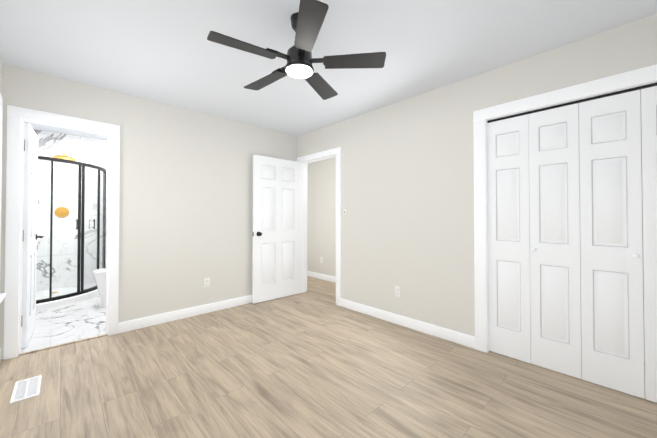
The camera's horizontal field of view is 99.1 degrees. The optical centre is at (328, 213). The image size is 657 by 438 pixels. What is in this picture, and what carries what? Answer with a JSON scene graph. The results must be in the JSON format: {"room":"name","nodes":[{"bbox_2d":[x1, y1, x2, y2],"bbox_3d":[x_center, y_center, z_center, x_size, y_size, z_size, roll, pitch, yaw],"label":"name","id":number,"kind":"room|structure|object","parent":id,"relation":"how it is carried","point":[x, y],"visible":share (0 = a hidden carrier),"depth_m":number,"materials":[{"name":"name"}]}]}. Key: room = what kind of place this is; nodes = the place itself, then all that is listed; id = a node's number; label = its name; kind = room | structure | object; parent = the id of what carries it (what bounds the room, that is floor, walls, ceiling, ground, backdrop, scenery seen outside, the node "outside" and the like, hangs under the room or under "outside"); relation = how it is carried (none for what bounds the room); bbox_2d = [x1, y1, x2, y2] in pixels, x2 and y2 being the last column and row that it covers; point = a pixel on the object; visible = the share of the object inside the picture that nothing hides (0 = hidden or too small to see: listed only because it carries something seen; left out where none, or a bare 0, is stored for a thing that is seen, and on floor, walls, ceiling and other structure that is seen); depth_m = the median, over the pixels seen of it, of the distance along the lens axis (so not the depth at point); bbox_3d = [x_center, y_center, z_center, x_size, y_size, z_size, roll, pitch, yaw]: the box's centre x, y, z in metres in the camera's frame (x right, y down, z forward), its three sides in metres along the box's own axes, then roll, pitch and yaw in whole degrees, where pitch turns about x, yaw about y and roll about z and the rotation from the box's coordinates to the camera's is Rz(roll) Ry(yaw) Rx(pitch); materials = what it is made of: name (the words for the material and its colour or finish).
{"room":"empty bedroom","nodes":[
{"label":"empty bedroom","id":0,"kind":"room"},
{"bbox_2d":[0,59,1,94],"bbox_3d":[-1.294,-0.041,0.743,0.120,2.440,4.424,1,-1,-44],"label":"wall","id":1,"kind":"structure","parent":0,"point":[0,76],"depth_m":2.27,"materials":[{"name":"white paint"}]},
{"bbox_2d":[0,93,5,302],"bbox_3d":[-2.310,-0.088,1.831,0.190,1.687,1.020,1,-1,-44],"label":"window","id":2,"kind":"structure","parent":1,"relation":"in","point":[2,296],"depth_m":2.20,"materials":[{"name":"white paint"}]},
{"bbox_2d":[21,295,106,352],"bbox_3d":[-3.006,1.212,3.624,1.400,0.008,2.301,1,-1,-44],"label":"bathroom floor","id":3,"kind":"structure","parent":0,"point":[85,319],"depth_m":3.03,"materials":[{"name":"tile"}]},
{"bbox_2d":[36,153,105,311],"bbox_3d":[-3.663,0.164,3.972,0.900,2.097,0.902,1,-1,-44],"label":"shower","id":4,"kind":"object","parent":3,"relation":"on","point":[88,223],"visible":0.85,"depth_m":3.96,"materials":[{"name":"clear glass"}]},
{"bbox_2d":[92,268,105,306],"bbox_3d":[-2.765,0.778,3.846,0.735,0.866,0.450,1,-1,-44],"label":"toilet","id":5,"kind":"object","parent":3,"relation":"on","point":[99,275],"visible":0.15,"depth_m":3.60,"materials":[{"name":"white ceramic"}]},
{"bbox_2d":[33,129,107,290],"bbox_3d":[-3.798,0.008,4.557,1.520,2.440,0.120,1,-1,-44],"label":"wall","id":6,"kind":"structure","parent":0,"point":[92,151],"depth_m":4.24,"materials":[{"name":"tile"}]},
{"bbox_2d":[0,63,296,359],"bbox_3d":[-1.635,-0.007,3.391,3.282,2.440,0.120,1,-1,-44],"label":"wall","id":7,"kind":"structure","parent":0,"point":[186,206],"depth_m":3.17,"materials":[{"name":"white paint"}]},
{"bbox_2d":[21,122,43,347],"bbox_3d":[-2.875,0.191,2.711,0.153,1.996,0.604,1,-1,-44],"label":"bathroom door","id":8,"kind":"structure","parent":7,"relation":"in","point":[29,245],"depth_m":2.57,"materials":[{"name":"white paint"}]},
{"bbox_2d":[4,105,119,359],"bbox_3d":[-2.442,0.154,2.625,0.756,2.100,0.164,1,-1,-44],"label":"door frame","id":9,"kind":"structure","parent":7,"relation":"attached to","point":[17,117],"depth_m":2.41,"materials":[{"name":"white paint"}]},
{"bbox_2d":[118,295,251,332],"bbox_3d":[-1.304,1.164,3.600,2.254,0.105,0.014,1,-1,-44],"label":"baseboard","id":10,"kind":"structure","parent":7,"relation":"attached to","point":[125,326],"depth_m":3.21,"materials":[{"name":"white paint"}]},
{"bbox_2d":[204,277,209,287],"bbox_3d":[-1.488,0.844,3.432,0.070,0.114,0.008,1,-1,-44],"label":"outlet","id":11,"kind":"object","parent":7,"relation":"attached to","point":[206,282],"visible":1,"depth_m":3.43,"materials":[{"name":"white plastic"}]},
{"bbox_2d":[307,157,335,276],"bbox_3d":[0.216,0.014,5.013,0.120,2.440,3.740,1,-1,-44],"label":"wall","id":12,"kind":"structure","parent":0,"point":[321,208],"depth_m":5.28,"materials":[{"name":"white paint"}]},
{"bbox_2d":[307,271,335,282],"bbox_3d":[-0.102,1.178,4.695,0.758,0.105,3.500,1,-1,-44],"label":"baseboard","id":13,"kind":"structure","parent":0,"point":[321,276],"depth_m":5.25,"materials":[{"name":"white paint"}]},
{"bbox_2d":[0,276,656,437],"bbox_3d":[-0.669,1.238,2.999,4.520,0.060,7.030,1,-1,-44],"label":"floor","id":14,"kind":"structure","parent":0,"point":[314,361],"depth_m":1.94,"materials":[{"name":"brown wood"}]},
{"bbox_2d":[10,375,41,403],"bbox_3d":[-2.059,1.192,1.913,0.130,0.006,0.315,1,-1,-44],"label":"floor vent","id":15,"kind":"object","parent":14,"relation":"in","point":[26,388],"visible":1,"depth_m":1.90,"materials":[{"name":"white metal"}]},
{"bbox_2d":[0,0,656,139],"bbox_3d":[-0.669,-1.271,3.031,4.520,0.080,7.030,1,-1,-44],"label":"ceiling","id":16,"kind":"structure","parent":0,"point":[165,52],"depth_m":2.06,"materials":[{"name":"white paint"}]},
{"bbox_2d":[207,0,385,99],"bbox_3d":[-0.210,-1.070,1.800,1.054,0.353,1.036,1,-1,-44],"label":"ceiling fan","id":17,"kind":"object","parent":16,"relation":"hanging from","point":[307,19],"visible":1,"depth_m":1.72,"materials":[{"name":"black metal"}]},
{"bbox_2d":[297,14,656,336],"bbox_3d":[1.036,-0.013,2.881,0.120,2.440,4.304,1,-1,-44],"label":"wall","id":18,"kind":"structure","parent":0,"point":[407,192],"depth_m":2.82,"materials":[{"name":"white paint"}]},
{"bbox_2d":[252,155,300,303],"bbox_3d":[-0.728,0.209,4.047,0.791,2.002,0.154,1,-1,-44],"label":"entry door","id":19,"kind":"structure","parent":18,"relation":"in","point":[276,272],"depth_m":4.00,"materials":[{"name":"white paint"}]},
{"bbox_2d":[297,147,340,305],"bbox_3d":[-0.118,0.172,4.089,0.156,2.100,0.942,1,-1,-44],"label":"door frame","id":20,"kind":"structure","parent":18,"relation":"attached to","point":[322,155],"depth_m":4.06,"materials":[{"name":"white paint"}]},
{"bbox_2d":[395,286,400,296],"bbox_3d":[0.757,0.854,3.068,0.008,0.114,0.070,1,-1,-44],"label":"outlet","id":21,"kind":"object","parent":18,"relation":"attached to","point":[397,291],"visible":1,"depth_m":3.06,"materials":[{"name":"white plastic"}]},
{"bbox_2d":[340,298,474,348],"bbox_3d":[0.731,1.157,3.089,0.014,0.105,1.659,1,-1,-44],"label":"baseboard","id":22,"kind":"structure","parent":18,"relation":"attached to","point":[417,325],"depth_m":2.91,"materials":[{"name":"white paint"}]},
{"bbox_2d":[473,64,656,352],"bbox_3d":[1.829,0.137,2.034,0.138,2.118,1.402,1,-1,-44],"label":"trim","id":23,"kind":"structure","parent":18,"relation":"attached to","point":[637,79],"depth_m":2.42,"materials":[{"name":"white paint"}]},
{"bbox_2d":[487,86,656,402],"bbox_3d":[1.811,0.192,2.016,0.068,1.992,1.200,1,-1,-44],"label":"closet door","id":24,"kind":"structure","parent":18,"relation":"in","point":[553,297],"depth_m":2.02,"materials":[{"name":"white paint"}]}
]}

